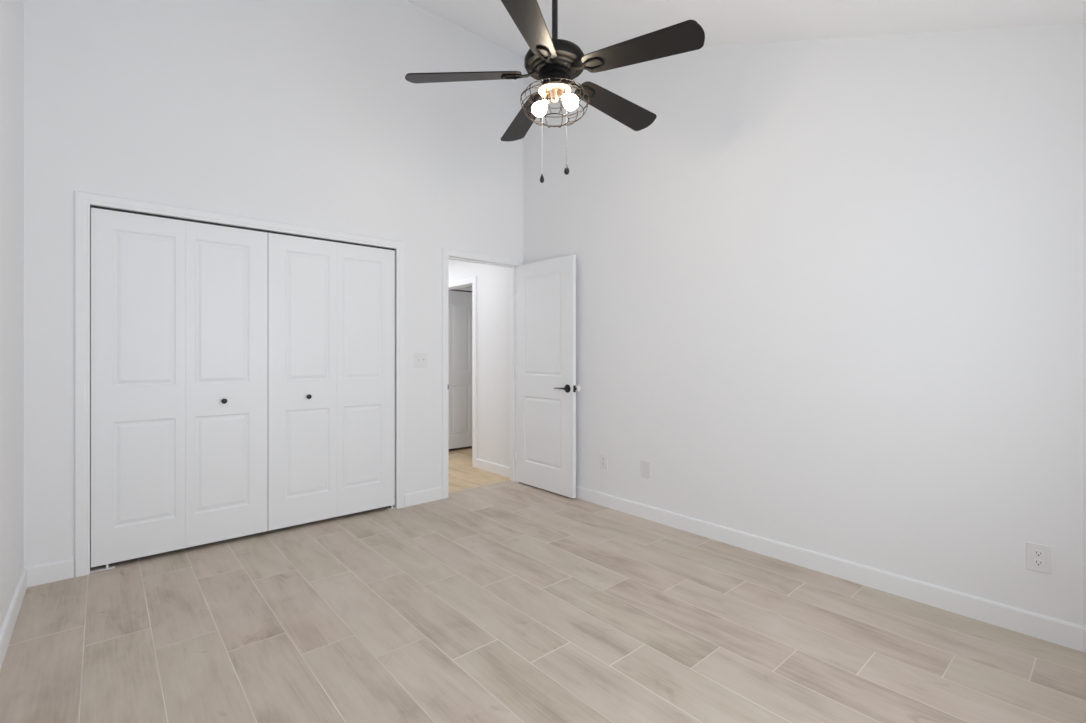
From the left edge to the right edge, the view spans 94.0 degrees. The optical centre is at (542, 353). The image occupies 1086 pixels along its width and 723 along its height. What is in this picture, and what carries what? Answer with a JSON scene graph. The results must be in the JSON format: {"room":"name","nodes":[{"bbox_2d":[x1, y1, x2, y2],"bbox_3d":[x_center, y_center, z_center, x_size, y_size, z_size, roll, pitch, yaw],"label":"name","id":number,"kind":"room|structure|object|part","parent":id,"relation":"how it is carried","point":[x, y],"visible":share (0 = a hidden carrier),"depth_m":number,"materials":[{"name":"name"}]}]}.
{"room":"empty bedroom","nodes":[
{"label":"empty bedroom","id":0,"kind":"room"},
{"bbox_2d":[0,0,23,630],"bbox_3d":[-1.301,-0.795,0.954,0.100,3.990,4.287,0,0,-41],"label":"wall","id":1,"kind":"structure","parent":0,"point":[11,11],"depth_m":2.23,"materials":[{"name":"white paint"}]},
{"bbox_2d":[0,569,26,669],"bbox_3d":[-1.293,1.150,1.031,0.014,0.100,4.153,0,0,-41],"label":"baseboard","id":2,"kind":"structure","parent":1,"relation":"attached to","point":[8,626],"depth_m":2.19,"materials":[{"name":"white paint"}]},
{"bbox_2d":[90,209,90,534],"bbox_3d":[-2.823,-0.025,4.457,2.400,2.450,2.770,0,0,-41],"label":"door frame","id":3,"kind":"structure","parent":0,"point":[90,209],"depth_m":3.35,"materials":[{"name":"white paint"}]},
{"bbox_2d":[24,0,522,567],"bbox_3d":[-1.466,-0.795,3.728,3.495,3.990,0.113,0,0,-41],"label":"wall","id":4,"kind":"structure","parent":0,"point":[306,113],"depth_m":3.31,"materials":[{"name":"white paint"}]},
{"bbox_2d":[23,558,73,586],"bbox_3d":[-2.595,1.150,2.660,0.191,0.100,0.014,0,0,-41],"label":"baseboard","id":5,"kind":"structure","parent":4,"relation":"attached to","point":[64,569],"depth_m":2.66,"materials":[{"name":"white paint"}]},
{"bbox_2d":[90,205,267,572],"bbox_3d":[-2.151,0.191,3.061,0.876,2.017,0.064,0,0,-41],"label":"door","id":6,"kind":"structure","parent":4,"relation":"in","point":[179,306],"depth_m":3.02,"materials":[{"name":"white paint"}]},
{"bbox_2d":[74,190,403,576],"bbox_3d":[-1.843,0.160,3.388,1.898,2.080,0.130,0,0,-41],"label":"door frame","id":7,"kind":"structure","parent":4,"relation":"attached to","point":[83,201],"depth_m":2.75,"materials":[{"name":"white paint"}]},
{"bbox_2d":[267,231,394,530],"bbox_3d":[-1.482,0.191,3.644,0.892,2.017,0.064,0,0,-41],"label":"door","id":8,"kind":"structure","parent":4,"relation":"in","point":[331,303],"depth_m":3.62,"materials":[{"name":"white paint"}]},
{"bbox_2d":[414,353,426,366],"bbox_3d":[-0.980,0.049,4.065,0.117,0.116,0.018,0,0,-41],"label":"light switch","id":9,"kind":"object","parent":4,"relation":"attached to","point":[420,359],"visible":1,"depth_m":4.07,"materials":[{"name":"white plastic"}]},
{"bbox_2d":[404,487,442,506],"bbox_3d":[-0.963,1.150,4.082,0.338,0.100,0.014,0,0,-41],"label":"baseboard","id":10,"kind":"structure","parent":4,"relation":"attached to","point":[418,497],"depth_m":4.07,"materials":[{"name":"white paint"}]},
{"bbox_2d":[442,248,521,498],"bbox_3d":[-0.552,0.161,4.514,0.848,2.078,0.132,0,0,-41],"label":"door frame","id":11,"kind":"structure","parent":4,"relation":"attached to","point":[447,254],"depth_m":4.32,"materials":[{"name":"white paint"}]},
{"bbox_2d":[516,254,576,497],"bbox_3d":[0.007,0.182,4.436,0.110,2.005,0.770,0,0,-41],"label":"door","id":12,"kind":"structure","parent":4,"relation":"in","point":[546,388],"depth_m":4.40,"materials":[{"name":"white paint"}]},
{"bbox_2d":[0,446,1085,722],"bbox_3d":[-0.319,1.230,3.788,5.304,0.060,7.270,0,0,-41],"label":"floor","id":13,"kind":"structure","parent":0,"point":[506,602],"depth_m":2.15,"materials":[{"name":"beige tile"}]},
{"bbox_2d":[449,480,510,493],"bbox_3d":[-0.589,1.197,4.557,0.734,0.004,0.040,0,0,-41],"label":"threshold","id":14,"kind":"object","parent":13,"relation":"on","point":[506,480],"visible":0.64,"depth_m":4.56,"materials":[{"name":"beige wood"}]},
{"bbox_2d":[407,0,1085,57],"bbox_3d":[-0.058,-2.001,2.111,3.495,1.869,4.400,0,0,-41],"label":"ceiling","id":15,"kind":"structure","parent":0,"point":[592,25],"depth_m":2.77,"materials":[{"name":"white paint"}]},
{"bbox_2d":[405,0,704,182],"bbox_3d":[0.095,-1.379,2.310,1.265,1.238,1.314,0,0,-41],"label":"ceiling fan","id":16,"kind":"object","parent":15,"relation":"hanging from","point":[555,62],"visible":1,"depth_m":2.20,"materials":[{"name":"brown metal"}]},
{"bbox_3d":[-0.353,-1.235,2.254,0.515,0.006,0.145,-4,14,-3],"label":"blade","id":17,"kind":"part","parent":16,"relation":"part of","materials":[{"name":"black wood"}]},
{"bbox_3d":[-0.094,-1.235,2.656,0.145,0.006,0.515,-15,2,-21],"label":"blade","id":18,"kind":"part","parent":16,"relation":"part of","materials":[{"name":"black wood"}]},
{"bbox_3d":[-0.051,-1.235,1.883,0.145,0.006,0.515,15,7,14],"label":"blade","id":19,"kind":"part","parent":16,"relation":"part of","materials":[{"name":"black wood"}]},
{"bbox_2d":[532,92,550,116],"bbox_3d":[-0.005,-1.132,2.298,0.073,0.099,0.099,0,0,-41],"label":"bulb","id":20,"kind":"object","parent":16,"relation":"attached to","point":[541,105],"depth_m":2.29,"materials":[{"name":"white glass"}]},
{"bbox_3d":[0.053,-1.159,2.277,0.048,0.047,0.048,0,0,-41],"label":"lamp stem","id":21,"kind":"part","parent":16,"relation":"part of","materials":[{"name":"metal"}]},
{"bbox_2d":[557,90,577,110],"bbox_3d":[0.112,-1.132,2.256,0.073,0.099,0.099,0,0,-41],"label":"bulb","id":22,"kind":"object","parent":16,"relation":"attached to","point":[569,105],"depth_m":2.23,"materials":[{"name":"white glass"}]},
{"bbox_3d":[0.368,-1.235,2.534,0.515,0.006,0.145,5,-17,-39],"label":"blade","id":23,"kind":"part","parent":16,"relation":"part of","materials":[{"name":"black wood"}]},
{"bbox_3d":[0.395,-1.235,2.056,0.515,0.006,0.145,4,-12,33],"label":"blade","id":24,"kind":"part","parent":16,"relation":"part of","materials":[{"name":"black wood"}]},
{"bbox_2d":[449,23,1085,626],"bbox_3d":[0.313,-0.795,4.272,0.115,3.990,7.170,0,0,-41],"label":"wall","id":25,"kind":"structure","parent":0,"point":[832,296],"depth_m":2.71,"materials":[{"name":"white paint"}]},
{"bbox_2d":[449,290,471,448],"bbox_3d":[-0.908,0.193,6.452,0.800,1.954,0.030,0,0,-41],"label":"door","id":26,"kind":"structure","parent":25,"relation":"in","point":[460,302],"depth_m":6.33,"materials":[{"name":"white paint"}]},
{"bbox_2d":[449,276,476,467],"bbox_3d":[-0.635,0.176,6.039,1.042,2.048,0.960,0,0,-41],"label":"door frame","id":27,"kind":"structure","parent":25,"relation":"attached to","point":[471,281],"depth_m":5.36,"materials":[{"name":"white paint"}]},
{"bbox_2d":[476,458,509,477],"bbox_3d":[-0.488,1.150,5.093,0.014,0.100,0.657,0,0,-41],"label":"baseboard","id":28,"kind":"structure","parent":25,"relation":"attached to","point":[481,464],"depth_m":5.10,"materials":[{"name":"white paint"}]},
{"bbox_2d":[600,453,607,468],"bbox_3d":[0.481,0.845,3.995,0.008,0.117,0.074,0,0,-41],"label":"wall outlet","id":29,"kind":"object","parent":25,"relation":"attached to","point":[603,457],"visible":1,"depth_m":3.99,"materials":[{"name":"white plastic"}]},
{"bbox_2d":[641,461,649,478],"bbox_3d":[0.746,0.843,3.692,0.007,0.118,0.080,0,0,-41],"label":"wall plate","id":30,"kind":"object","parent":25,"relation":"attached to","point":[645,466],"visible":1,"depth_m":3.69,"materials":[{"name":"white plastic"}]},
{"bbox_2d":[576,486,1085,652],"bbox_3d":[1.183,1.150,3.185,0.014,0.100,4.147,0,0,-41],"label":"baseboard","id":31,"kind":"structure","parent":25,"relation":"attached to","point":[1057,631],"depth_m":2.59,"materials":[{"name":"white paint"}]},
{"bbox_2d":[1027,542,1050,574],"bbox_3d":[2.097,0.863,2.140,0.008,0.117,0.074,0,0,-41],"label":"wall outlet","id":32,"kind":"object","parent":25,"relation":"attached to","point":[1038,555],"visible":1,"depth_m":2.14,"materials":[{"name":"white plastic"}]},
{"bbox_2d":[1033,559,1043,566],"bbox_3d":[2.095,0.882,2.139,0.002,0.028,0.034,0,0,-41],"label":"receptacle","id":33,"kind":"object","parent":32,"relation":"attached to","point":[1036,562],"depth_m":2.14,"materials":[{"name":"grey plastic"}]},
{"bbox_2d":[1033,550,1043,557],"bbox_3d":[2.095,0.844,2.139,0.002,0.028,0.034,0,0,-41],"label":"receptacle","id":34,"kind":"object","parent":32,"relation":"attached to","point":[1036,553],"depth_m":2.14,"materials":[{"name":"grey plastic"}]}
]}

